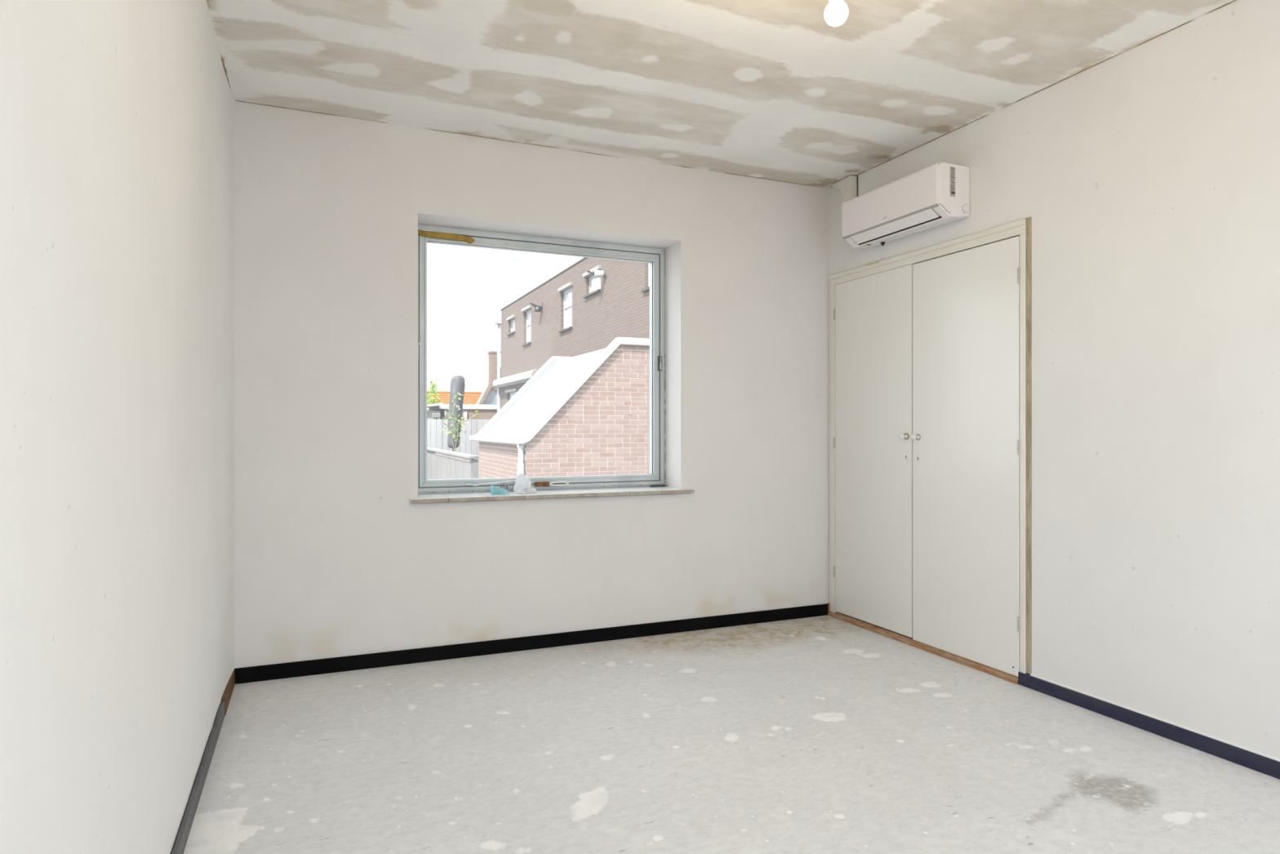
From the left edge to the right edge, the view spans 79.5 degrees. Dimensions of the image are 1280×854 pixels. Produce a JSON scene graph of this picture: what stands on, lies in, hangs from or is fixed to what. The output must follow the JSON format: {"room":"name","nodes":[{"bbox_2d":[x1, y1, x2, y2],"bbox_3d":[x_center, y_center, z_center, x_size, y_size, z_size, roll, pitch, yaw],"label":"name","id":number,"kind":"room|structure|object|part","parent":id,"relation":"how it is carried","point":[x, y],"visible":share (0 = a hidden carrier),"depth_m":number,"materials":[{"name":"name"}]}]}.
{"room":"empty unfinished room","nodes":[
{"label":"empty unfinished room","id":0,"kind":"room"},
{"bbox_2d":[0,0,234,853],"bbox_3d":[-1.044,-0.157,1.259,0.294,2.913,4.635,0,0,-23],"label":"wall","id":1,"kind":"structure","parent":0,"point":[117,117],"depth_m":1.38,"materials":[{"name":"paint"}]},
{"bbox_2d":[171,669,235,853],"bbox_3d":[-0.914,1.115,1.314,0.016,0.070,4.634,0,0,-23],"label":"baseboard","id":2,"kind":"structure","parent":1,"relation":"attached to","point":[187,822],"depth_m":2.46,"materials":[{"name":"black paint"}]},
{"bbox_2d":[234,100,828,668],"bbox_3d":[-0.398,-0.157,4.225,3.810,2.913,0.315,0,0,-23],"label":"wall","id":3,"kind":"structure","parent":0,"point":[334,557],"depth_m":3.86,"materials":[{"name":"paint"}]},
{"bbox_2d":[234,603,829,684],"bbox_3d":[-0.327,1.115,4.074,3.236,0.070,0.018,0,0,-23],"label":"baseboard","id":4,"kind":"structure","parent":3,"relation":"attached to","point":[320,666],"depth_m":3.92,"materials":[{"name":"black paint"}]},
{"bbox_2d":[417,223,665,494],"bbox_3d":[-0.519,-0.348,4.253,1.431,1.398,0.098,0,0,-23],"label":"window","id":5,"kind":"structure","parent":3,"relation":"in","point":[655,257],"depth_m":4.26,"materials":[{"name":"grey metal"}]},
{"bbox_2d":[465,480,515,485],"bbox_3d":[-0.791,0.299,4.099,0.280,0.027,0.008,0,0,-22],"label":"stay","id":6,"kind":"object","parent":5,"relation":"attached to","point":[511,480],"visible":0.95,"depth_m":4.09,"materials":[{"name":"white paint"}]},
{"bbox_3d":[-0.446,0.312,4.236,0.115,0.025,0.008,0,0,-23],"label":"handle","id":7,"kind":"part","parent":5,"relation":"part of","materials":[{"name":"white paint"}]},
{"bbox_2d":[410,486,694,503],"bbox_3d":[-0.448,0.360,4.131,1.536,0.023,0.244,0,0,-23],"label":"windowsill","id":8,"kind":"structure","parent":3,"relation":"attached to","point":[485,496],"depth_m":4.03,"materials":[{"name":"beige stone"}]},
{"bbox_2d":[490,484,510,496],"bbox_3d":[-0.713,0.326,3.959,0.095,0.046,0.127,0,0,-23],"label":"cleaning cloth","id":9,"kind":"object","parent":8,"relation":"on","point":[495,491],"visible":1,"depth_m":3.93,"materials":[{"name":"blue fabric"}]},
{"bbox_2d":[513,473,537,493],"bbox_3d":[-0.613,0.297,4.064,0.126,0.102,0.144,0,0,-23],"label":"plastic bag","id":10,"kind":"object","parent":8,"relation":"on","point":[522,483],"visible":1,"depth_m":4.05,"materials":[{"name":"white plastic"}]},
{"bbox_2d":[206,0,1236,188],"bbox_3d":[0.569,-1.538,1.958,3.810,0.150,5.215,0,0,-23],"label":"ceiling","id":11,"kind":"structure","parent":0,"point":[772,90],"depth_m":3.09,"materials":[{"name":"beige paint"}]},
{"bbox_2d":[824,0,848,26],"bbox_3d":[0.536,-1.280,2.098,0.090,0.366,0.090,0,0,-23],"label":"light bulb","id":12,"kind":"object","parent":11,"relation":"hanging from","point":[836,13],"visible":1,"depth_m":2.08,"materials":[{"name":"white glass"}]},
{"bbox_2d":[183,614,1279,853],"bbox_3d":[0.569,1.225,1.958,3.810,0.150,5.215,0,0,-23],"label":"floor","id":13,"kind":"structure","parent":0,"point":[827,734],"depth_m":2.64,"materials":[{"name":"grey concrete"}]},
{"bbox_2d":[827,217,1031,684],"bbox_3d":[1.466,0.111,4.057,0.154,2.078,1.432,0,0,-23],"label":"closet doors","id":14,"kind":"structure","parent":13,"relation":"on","point":[931,347],"depth_m":3.86,"materials":[{"name":"beige paint"}]},
{"bbox_3d":[1.319,0.127,4.355,0.030,1.971,0.645,0,0,-23],"label":"door","id":15,"kind":"part","parent":14,"relation":"part of","materials":[{"name":"beige paint"}]},
{"bbox_3d":[1.397,0.050,4.078,0.044,0.029,0.029,0,0,-23],"label":"knob","id":16,"kind":"part","parent":14,"relation":"part of","materials":[{"name":"white paint"}]},
{"bbox_3d":[1.415,0.160,4.086,0.004,0.060,0.022,0,0,-23],"label":"keyhole plate","id":17,"kind":"part","parent":14,"relation":"part of","materials":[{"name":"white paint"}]},
{"bbox_3d":[1.432,0.053,3.997,0.044,0.029,0.029,0,0,-23],"label":"knob","id":18,"kind":"part","parent":14,"relation":"part of","materials":[{"name":"white paint"}]},
{"bbox_3d":[1.449,0.165,4.006,0.004,0.060,0.022,0,0,-23],"label":"keyhole plate","id":19,"kind":"part","parent":14,"relation":"part of","materials":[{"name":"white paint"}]},
{"bbox_3d":[1.463,-0.892,4.066,0.072,0.064,1.400,0,0,-23],"label":"head rail","id":20,"kind":"part","parent":14,"relation":"part of","materials":[{"name":"beige paint"}]},
{"bbox_3d":[1.577,0.132,3.746,0.033,1.972,0.658,0,0,-23],"label":"door","id":21,"kind":"part","parent":14,"relation":"part of","materials":[{"name":"beige paint"}]},
{"bbox_2d":[828,0,1279,758],"bbox_3d":[2.138,-0.157,2.779,0.280,2.913,4.935,0,0,-23],"label":"wall","id":22,"kind":"structure","parent":0,"point":[1147,177],"depth_m":2.90,"materials":[{"name":"paint"}]},
{"bbox_2d":[831,175,857,202],"bbox_3d":[1.208,-1.335,4.542,0.047,0.250,0.189,0,0,-23],"label":"pipe cover","id":23,"kind":"object","parent":22,"relation":"attached to","point":[848,186],"visible":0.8,"depth_m":4.47,"materials":[{"name":"white plastic"}]},
{"bbox_2d":[842,162,969,248],"bbox_3d":[1.356,-1.119,3.990,0.208,0.271,0.719,0,0,-23],"label":"air conditioner","id":24,"kind":"object","parent":22,"relation":"attached to","point":[937,194],"visible":1,"depth_m":3.83,"materials":[{"name":"white plastic"}]},
{"bbox_3d":[1.266,-1.150,3.953,0.010,0.193,0.703,0,0,-23],"label":"panel","id":25,"kind":"part","parent":24,"relation":"part of","materials":[{"name":"white plastic"}]},
{"bbox_2d":[1017,671,1279,779],"bbox_3d":[2.334,1.118,1.946,0.013,0.064,3.248,0,0,-23],"label":"baseboard","id":26,"kind":"structure","parent":22,"relation":"attached to","point":[1267,764],"depth_m":2.86,"materials":[{"name":"blue paint"}]},
{"label":"outside","id":27,"kind":"structure","parent":0,"visible":0},
{"bbox_3d":[-5.885,4.300,13.797,180.000,0.300,210.000,0,0,-23],"label":"ground","id":28,"kind":"structure","parent":27,"visible":0},
{"bbox_2d":[426,380,440,404],"bbox_3d":[-9.736,0.974,36.036,1.036,6.354,0.962,0,0,-23],"label":"tree","id":29,"kind":"object","parent":28,"relation":"on","point":[433,388],"visible":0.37,"depth_m":35.99,"materials":[{"name":"green plant"}]},
{"bbox_2d":[426,403,443,448],"bbox_3d":[-8.262,1.665,27.678,1.720,4.970,3.800,0,0,-23],"label":"shed","id":30,"kind":"object","parent":28,"relation":"on","point":[428,412],"visible":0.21,"depth_m":26.30,"materials":[{"name":"grey wood"}]},
{"bbox_2d":[431,413,440,418],"bbox_3d":[-6.961,-0.370,26.220,0.270,0.200,0.298,0,0,-23],"label":"lamp","id":31,"kind":"object","parent":30,"relation":"attached to","point":[435,415],"visible":0.97,"depth_m":26.09,"materials":[{"name":"grey"}]},
{"bbox_2d":[426,446,479,479],"bbox_3d":[-4.137,2.317,16.070,0.220,3.665,7.090,0,0,-23],"label":"wall","id":32,"kind":"structure","parent":28,"relation":"on","point":[442,464],"depth_m":14.76,"materials":[{"name":"grey"}]},
{"bbox_2d":[426,391,482,404],"bbox_3d":[-12.379,1.065,42.501,15.180,6.170,7.100,0,0,-23],"label":"roof","id":33,"kind":"structure","parent":28,"relation":"on","point":[469,397],"depth_m":42.33,"materials":[{"name":"tile"}]},
{"bbox_2d":[447,374,465,451],"bbox_3d":[-3.911,1.512,16.814,0.600,5.275,0.600,0,0,-23],"label":"closed parasol","id":34,"kind":"object","parent":28,"relation":"on","point":[457,384],"visible":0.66,"depth_m":16.65,"materials":[{"name":"grey fabric"}]},
{"bbox_2d":[426,418,489,478],"bbox_3d":[-5.792,1.700,19.309,6.897,3.800,0.074,0,0,-23],"label":"fence","id":35,"kind":"object","parent":28,"relation":"on","point":[442,437],"visible":0.08,"depth_m":19.75,"materials":[{"name":"white wood"}]},
{"bbox_2d":[441,391,480,451],"bbox_3d":[-3.769,1.698,16.233,0.836,4.904,0.271,0,0,-23],"label":"climbing plant","id":36,"kind":"object","parent":28,"relation":"on","point":[459,398],"visible":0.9,"depth_m":16.16,"materials":[{"name":"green plant"}]},
{"bbox_3d":[-4.005,2.022,16.121,0.253,4.256,0.018,0,0,-23],"label":"stem","id":37,"kind":"part","parent":36,"relation":"part of","materials":[{"name":"yellow"}]},
{"bbox_3d":[-3.865,1.707,16.181,0.163,4.886,0.018,0,0,-23],"label":"stem","id":38,"kind":"part","parent":36,"relation":"part of","materials":[{"name":"yellow"}]},
{"bbox_3d":[-3.682,1.937,16.259,0.502,4.427,0.018,0,0,-23],"label":"stem","id":39,"kind":"part","parent":36,"relation":"part of","materials":[{"name":"yellow"}]},
{"bbox_2d":[426,404,497,459],"bbox_3d":[-6.621,1.667,30.623,3.550,4.965,5.670,0,0,-23],"label":"extension","id":40,"kind":"object","parent":28,"relation":"on","point":[486,411],"visible":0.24,"depth_m":27.88,"materials":[{"name":"grey paint"}]},
{"bbox_3d":[-6.300,0.000,27.716,0.120,1.100,0.070,0,0,-23],"label":"white post","id":41,"kind":"part","parent":40,"relation":"part of","materials":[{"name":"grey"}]},
{"bbox_2d":[475,351,497,404],"bbox_3d":[-4.836,0.275,35.499,5.440,7.750,1.300,0,0,-23],"label":"chimney","id":42,"kind":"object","parent":28,"relation":"on","point":[488,396],"visible":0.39,"depth_m":34.22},
{"bbox_2d":[469,337,649,478],"bbox_3d":[-0.789,1.472,11.861,3.044,5.355,3.360,0,0,-23],"label":"brick outbuilding","id":43,"kind":"structure","parent":28,"relation":"on","point":[586,414],"depth_m":10.32,"materials":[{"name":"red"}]},
{"bbox_3d":[-1.325,-0.494,13.133,3.010,1.412,0.120,0,0,-23],"label":"verge trim","id":44,"kind":"part","parent":43,"relation":"part of","materials":[{"name":"grey"}]},
{"bbox_2d":[517,462,524,474],"bbox_3d":[-1.527,0.667,9.851,0.094,0.404,0.092,0,0,-23],"label":"downspout","id":45,"kind":"object","parent":43,"relation":"attached to","point":[520,465],"depth_m":9.81,"materials":[{"name":"grey plastic"}]},
{"bbox_2d":[516,444,524,448],"bbox_3d":[-1.527,0.242,9.851,0.100,0.065,0.098,0,0,-23],"label":"outlet","id":46,"kind":"object","parent":43,"relation":"attached to","point":[518,446],"depth_m":9.81,"materials":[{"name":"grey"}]},
{"bbox_3d":[-0.147,-0.494,10.374,3.010,1.412,0.120,0,0,-23],"label":"verge trim","id":47,"kind":"part","parent":43,"relation":"part of","materials":[{"name":"grey"}]},
{"bbox_2d":[492,257,649,412],"bbox_3d":[1.174,0.115,19.325,6.275,8.070,16.630,0,0,-23],"label":"brick house","id":48,"kind":"structure","parent":28,"relation":"on","point":[583,313],"depth_m":18.72,"materials":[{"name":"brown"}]},
{"bbox_2d":[506,314,515,320],"bbox_3d":[-4.048,-3.442,24.273,0.140,0.085,0.950,0,0,-23],"label":"hood","id":49,"kind":"object","parent":48,"relation":"attached to","point":[512,317],"depth_m":24.31,"materials":[{"name":"grey"}]},
{"bbox_2d":[505,388,517,392],"bbox_3d":[-4.023,-1.143,24.213,0.140,0.085,1.420,0,0,-23],"label":"hood","id":50,"kind":"object","parent":48,"relation":"attached to","point":[508,390],"depth_m":24.16,"materials":[{"name":"grey"}]},
{"bbox_3d":[-3.952,-3.190,24.314,0.010,0.320,0.710,0,0,-23],"label":"pane","id":51,"kind":"part","parent":48,"relation":"part of","materials":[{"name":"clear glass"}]},
{"bbox_2d":[520,304,531,311],"bbox_3d":[-3.297,-3.462,22.512,0.140,0.085,0.920,0,0,-23],"label":"hood","id":52,"kind":"object","parent":48,"relation":"attached to","point":[527,308],"depth_m":22.47,"materials":[{"name":"grey"}]},
{"bbox_3d":[-3.283,-2.428,22.529,0.160,0.045,0.880,0,0,-23],"label":"sill","id":53,"kind":"part","parent":48,"relation":"part of","materials":[{"name":"grey"}]},
{"bbox_3d":[-3.200,-3.204,22.553,0.010,0.331,0.680,0,0,-23],"label":"pane","id":54,"kind":"part","parent":48,"relation":"part of","materials":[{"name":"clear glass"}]},
{"bbox_3d":[-3.200,-2.749,22.553,0.010,0.479,0.680,0,0,-23],"label":"panel","id":55,"kind":"part","parent":48,"relation":"part of","materials":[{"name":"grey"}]},
{"bbox_2d":[529,302,542,311],"bbox_3d":[-2.846,-3.280,21.019,0.351,0.260,0.195,0,0,-23],"label":"wall spotlight","id":56,"kind":"object","parent":48,"relation":"attached to","point":[537,308],"visible":1,"depth_m":20.99,"materials":[{"name":"black metal"}]},
{"bbox_3d":[-2.846,-3.317,21.019,0.351,0.153,0.080,0,0,-23],"label":"arm","id":57,"kind":"part","parent":56,"relation":"part of","materials":[{"name":"black metal"}]},
{"bbox_3d":[-1.811,-2.408,19.079,0.160,0.045,0.980,0,0,-23],"label":"sill","id":58,"kind":"part","parent":48,"relation":"part of","materials":[{"name":"grey"}]},
{"bbox_2d":[557,281,573,292],"bbox_3d":[-1.826,-3.462,19.062,0.140,0.085,1.020,0,0,-23],"label":"hood","id":59,"kind":"object","parent":48,"relation":"attached to","point":[566,287],"depth_m":19.02,"materials":[{"name":"grey"}]},
{"bbox_3d":[-1.729,-3.200,19.103,0.010,0.340,0.780,0,0,-23],"label":"pane","id":60,"kind":"part","parent":48,"relation":"part of","materials":[{"name":"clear glass"}]},
{"bbox_3d":[-1.729,-2.735,19.103,0.010,0.490,0.780,0,0,-23],"label":"panel","id":61,"kind":"part","parent":48,"relation":"part of","materials":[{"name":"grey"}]},
{"bbox_3d":[-1.036,-2.987,17.263,0.160,0.045,1.030,0,0,-23],"label":"sill","id":62,"kind":"part","parent":48,"relation":"part of","materials":[{"name":"grey"}]},
{"bbox_2d":[582,265,601,277],"bbox_3d":[-1.051,-3.482,17.246,0.140,0.085,1.070,0,0,-23],"label":"hood","id":63,"kind":"object","parent":48,"relation":"attached to","point":[586,274],"depth_m":17.28,"materials":[{"name":"grey"}]},
{"bbox_3d":[-0.954,-3.230,17.287,0.010,0.320,0.830,0,0,-23],"label":"pane","id":64,"kind":"part","parent":48,"relation":"part of","materials":[{"name":"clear glass"}]},
{"bbox_2d":[586,270,606,277],"bbox_3d":[-0.928,-3.272,16.455,0.424,0.170,0.157,0,0,-23],"label":"security camera","id":65,"kind":"object","parent":48,"relation":"attached to","point":[596,273],"visible":1,"depth_m":16.41,"materials":[{"name":"grey plastic"}]},
{"bbox_3d":[0.315,-2.578,14.094,0.160,0.045,1.140,0,0,-23],"label":"sill","id":66,"kind":"part","parent":48,"relation":"part of","materials":[{"name":"grey"}]}
]}

